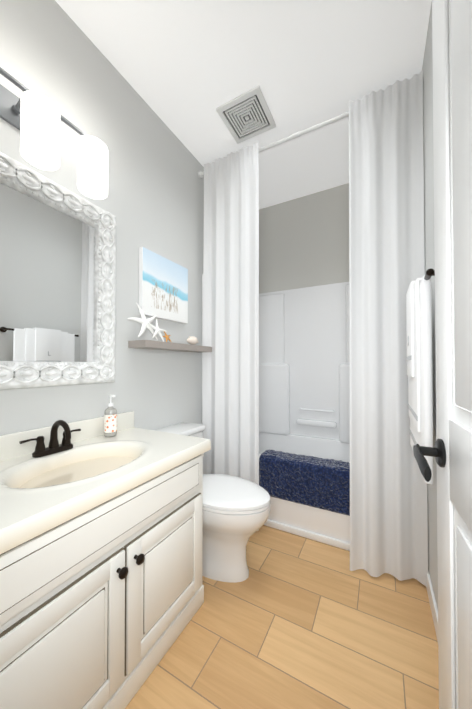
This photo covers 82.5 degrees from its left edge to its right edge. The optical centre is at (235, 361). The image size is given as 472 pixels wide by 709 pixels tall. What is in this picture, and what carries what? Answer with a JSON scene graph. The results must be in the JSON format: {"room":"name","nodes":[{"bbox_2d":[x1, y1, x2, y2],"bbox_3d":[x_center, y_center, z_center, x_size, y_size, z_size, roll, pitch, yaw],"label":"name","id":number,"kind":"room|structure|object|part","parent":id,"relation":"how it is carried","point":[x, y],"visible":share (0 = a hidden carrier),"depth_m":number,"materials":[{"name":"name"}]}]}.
{"room":"bathroom","nodes":[
{"label":"bathroom","id":0,"kind":"room"},
{"bbox_2d":[0,0,203,434],"bbox_3d":[-0.688,-0.228,1.599,0.100,2.860,3.360,0,-1,28],"label":"wall","id":1,"kind":"structure","parent":0,"point":[153,201],"depth_m":1.56,"materials":[{"name":"grey paint"}]},
{"bbox_2d":[0,67,107,198],"bbox_3d":[-0.810,-0.945,1.090,0.173,0.270,0.590,0,-1,28],"label":"sconce","id":2,"kind":"object","parent":1,"relation":"attached to","point":[10,107],"depth_m":1.07,"materials":[{"name":"white glass"}]},
{"bbox_3d":[-0.787,-0.919,1.085,0.128,0.217,0.576,0,-1,28],"label":"vanity sconce shade","id":3,"kind":"part","parent":2,"relation":"part of","materials":[{"name":"white glass"}]},
{"bbox_2d":[0,152,115,389],"bbox_3d":[-0.847,-0.349,1.152,0.042,0.920,0.760,0,-1,28],"label":"mirror","id":4,"kind":"object","parent":1,"relation":"attached to","point":[57,278],"visible":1,"depth_m":1.21,"materials":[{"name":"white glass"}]},
{"bbox_2d":[139,247,187,323],"bbox_3d":[-0.482,-0.492,1.845,0.033,0.415,0.442,0,-1,28],"label":"picture","id":5,"kind":"object","parent":1,"relation":"attached to","point":[165,288],"depth_m":1.79},
{"bbox_3d":[-0.482,-0.492,1.845,0.032,0.415,0.442,0,-1,28],"label":"canvas art","id":6,"kind":"part","parent":5,"relation":"part of"},
{"bbox_2d":[128,336,211,352],"bbox_3d":[-0.409,-0.131,1.859,0.144,0.113,0.696,0,-1,28],"label":"wall shelf","id":7,"kind":"object","parent":1,"relation":"attached to","point":[152,345],"depth_m":1.74,"materials":[{"name":"beige wood"}]},
{"bbox_2d":[127,303,157,339],"bbox_3d":[-0.552,-0.242,1.613,0.022,0.231,0.239,-20,-10,27],"label":"starfish","id":8,"kind":"object","parent":7,"relation":"on","point":[143,321],"visible":0.96,"depth_m":1.61,"materials":[{"name":"white"}]},
{"bbox_2d":[148,319,166,341],"bbox_3d":[-0.482,-0.194,1.671,0.018,0.158,0.151,-22,-11,26],"label":"starfish","id":9,"kind":"object","parent":7,"relation":"on","point":[157,329],"visible":1,"depth_m":1.66,"materials":[{"name":"white"}]},
{"bbox_2d":[163,331,170,341],"bbox_3d":[-0.460,-0.162,1.786,0.016,0.090,0.094,-23,-11,26],"label":"starfish","id":10,"kind":"object","parent":7,"relation":"on","point":[166,336],"visible":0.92,"depth_m":1.78,"materials":[{"name":"orange"}]},
{"bbox_3d":[-0.319,-0.154,2.013,0.076,0.063,0.150,0,-1,28],"label":"decorative conch on the shelf","id":11,"kind":"part","parent":7,"relation":"part of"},
{"bbox_2d":[198,112,348,178],"bbox_3d":[0.370,-1.547,1.866,1.526,0.052,0.052,0,-1,28],"label":"curtain rod","id":12,"kind":"object","parent":1,"relation":"attached to","point":[301,133],"visible":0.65,"depth_m":1.82,"materials":[{"name":"white metal"}]},
{"bbox_2d":[203,141,258,530],"bbox_3d":[-0.050,-0.195,2.018,0.473,2.775,0.058,0,-1,28],"label":"shower curtain","id":13,"kind":"object","parent":12,"relation":"hanging from","point":[231,315],"visible":0.88,"depth_m":2.02,"materials":[{"name":"white fabric"}]},
{"bbox_2d":[349,70,427,586],"bbox_3d":[0.837,-0.202,1.507,0.373,2.775,0.121,0,-1,28],"label":"shower curtain","id":14,"kind":"object","parent":12,"relation":"hanging from","point":[388,513],"visible":0.88,"depth_m":1.52,"materials":[{"name":"white fabric"}]},
{"bbox_2d":[55,0,431,208],"bbox_3d":[0.030,-1.688,1.233,1.730,0.050,3.360,0,-1,28],"label":"ceiling","id":15,"kind":"structure","parent":0,"point":[185,68],"depth_m":1.49,"materials":[{"name":"white paint"}]},
{"bbox_2d":[216,85,275,143],"bbox_3d":[0.075,-1.647,1.822,0.308,0.014,0.308,0,-1,28],"label":"ceiling vent","id":16,"kind":"object","parent":15,"relation":"in","point":[247,115],"visible":1,"depth_m":1.80,"materials":[{"name":"white"}]},
{"bbox_2d":[125,525,438,708],"bbox_3d":[0.030,1.222,1.194,1.730,0.050,3.360,0,-1,28],"label":"floor","id":17,"kind":"structure","parent":0,"point":[292,621],"depth_m":1.14,"materials":[{"name":"brown wood"}]},
{"bbox_2d":[0,411,210,708],"bbox_3d":[-0.595,0.741,1.038,0.578,0.906,0.967,0,-1,28],"label":"bathroom vanity","id":18,"kind":"object","parent":17,"relation":"on","point":[83,625],"depth_m":0.88,"materials":[{"name":"white wood"}]},
{"bbox_2d":[19,420,80,457],"bbox_3d":[-0.727,0.311,1.109,0.140,0.138,0.235,0,-1,28],"label":"faucet","id":19,"kind":"object","parent":18,"relation":"on","point":[53,447],"visible":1,"depth_m":1.10,"materials":[{"name":"black metal"}]},
{"bbox_3d":[-0.602,0.401,1.047,0.562,0.225,0.967,0,-1,28],"label":"bathroom vanity top","id":20,"kind":"part","parent":18,"relation":"part of","materials":[{"name":"beige stone"}]},
{"bbox_2d":[104,395,116,436],"bbox_3d":[-0.649,0.279,1.396,0.064,0.209,0.061,0,-1,28],"label":"soap bottle","id":21,"kind":"object","parent":18,"relation":"on","point":[110,420],"visible":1,"depth_m":1.37,"materials":[{"name":"white plastic"}]},
{"bbox_3d":[-0.356,0.691,0.911,0.036,0.034,0.104,0,-1,28],"label":"vanity knob","id":22,"kind":"part","parent":18,"relation":"part of","materials":[{"name":"black metal"}]},
{"bbox_2d":[154,422,270,582],"bbox_3d":[-0.165,0.825,1.622,0.779,0.755,0.460,0,-1,28],"label":"toilet","id":23,"kind":"object","parent":17,"relation":"on","point":[236,511],"visible":0.58,"depth_m":1.48,"materials":[{"name":"white ceramic"}]},
{"bbox_2d":[202,274,349,550],"bbox_3d":[0.581,0.240,2.236,1.526,1.940,0.823,0,-1,28],"label":"bathtub","id":24,"kind":"object","parent":17,"relation":"on","point":[304,371],"visible":0.44,"depth_m":2.58,"materials":[{"name":"white plastic"}]},
{"bbox_2d":[259,449,349,515],"bbox_3d":[0.497,0.842,1.920,0.660,0.296,0.176,0,-1,28],"label":"bath mat","id":25,"kind":"object","parent":24,"relation":"on","point":[317,482],"visible":0.9,"depth_m":1.85,"materials":[{"name":"blue fabric"}]},
{"bbox_2d":[259,183,348,293],"bbox_3d":[0.800,-0.214,2.650,1.530,2.860,0.100,0,-1,28],"label":"wall","id":26,"kind":"structure","parent":0,"point":[303,241],"depth_m":2.67,"materials":[{"name":"paint"}]},
{"bbox_2d":[422,1,437,608],"bbox_3d":[0.749,-0.238,0.829,0.100,2.860,3.360,0,-1,28],"label":"wall","id":27,"kind":"structure","parent":0,"point":[428,156],"depth_m":1.30,"materials":[{"name":"grey paint"}]},
{"bbox_2d":[424,268,434,279],"bbox_3d":[0.800,-0.284,1.125,0.086,0.048,0.634,0,-1,28],"label":"towel rail","id":28,"kind":"object","parent":27,"relation":"attached to","point":[430,273],"visible":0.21,"depth_m":0.87,"materials":[{"name":"black metal"}]},
{"bbox_2d":[406,281,414,376],"bbox_3d":[0.773,-0.127,1.154,0.057,0.385,0.220,0,-1,28],"label":"towel","id":29,"kind":"object","parent":28,"relation":"hanging from","point":[410,330],"visible":0.69,"depth_m":1.09,"materials":[{"name":"white fabric"}]},
{"bbox_2d":[408,278,421,431],"bbox_3d":[0.775,-0.021,1.152,0.040,0.574,0.360,0,-1,28],"label":"towel","id":30,"kind":"object","parent":28,"relation":"hanging from","point":[414,403],"visible":0.58,"depth_m":1.01,"materials":[{"name":"white fabric"}]},
{"bbox_2d":[410,275,432,484],"bbox_3d":[0.778,0.064,1.146,0.027,0.723,0.515,0,-1,28],"label":"towel","id":31,"kind":"object","parent":28,"relation":"hanging from","point":[424,437],"visible":0.54,"depth_m":0.92,"materials":[{"name":"white fabric"}]},
{"bbox_2d":[426,570,437,640],"bbox_3d":[0.637,1.145,0.720,0.012,0.090,1.795,0,-1,28],"label":"baseboard","id":32,"kind":"structure","parent":27,"relation":"attached to","point":[432,602],"depth_m":1.22,"materials":[{"name":"white wood"}]},
{"bbox_2d":[413,0,471,708],"bbox_3d":[0.345,-0.039,0.349,0.106,2.432,0.800,0,-1,25],"label":"door","id":33,"kind":"structure","parent":27,"relation":"in","point":[452,76],"depth_m":0.58,"materials":[{"name":"white wood"}]},
{"bbox_3d":[0.448,0.221,0.617,0.062,0.066,0.162,0,-1,25],"label":"door handle","id":34,"kind":"part","parent":33,"relation":"part of","materials":[{"name":"black metal"}]}
]}

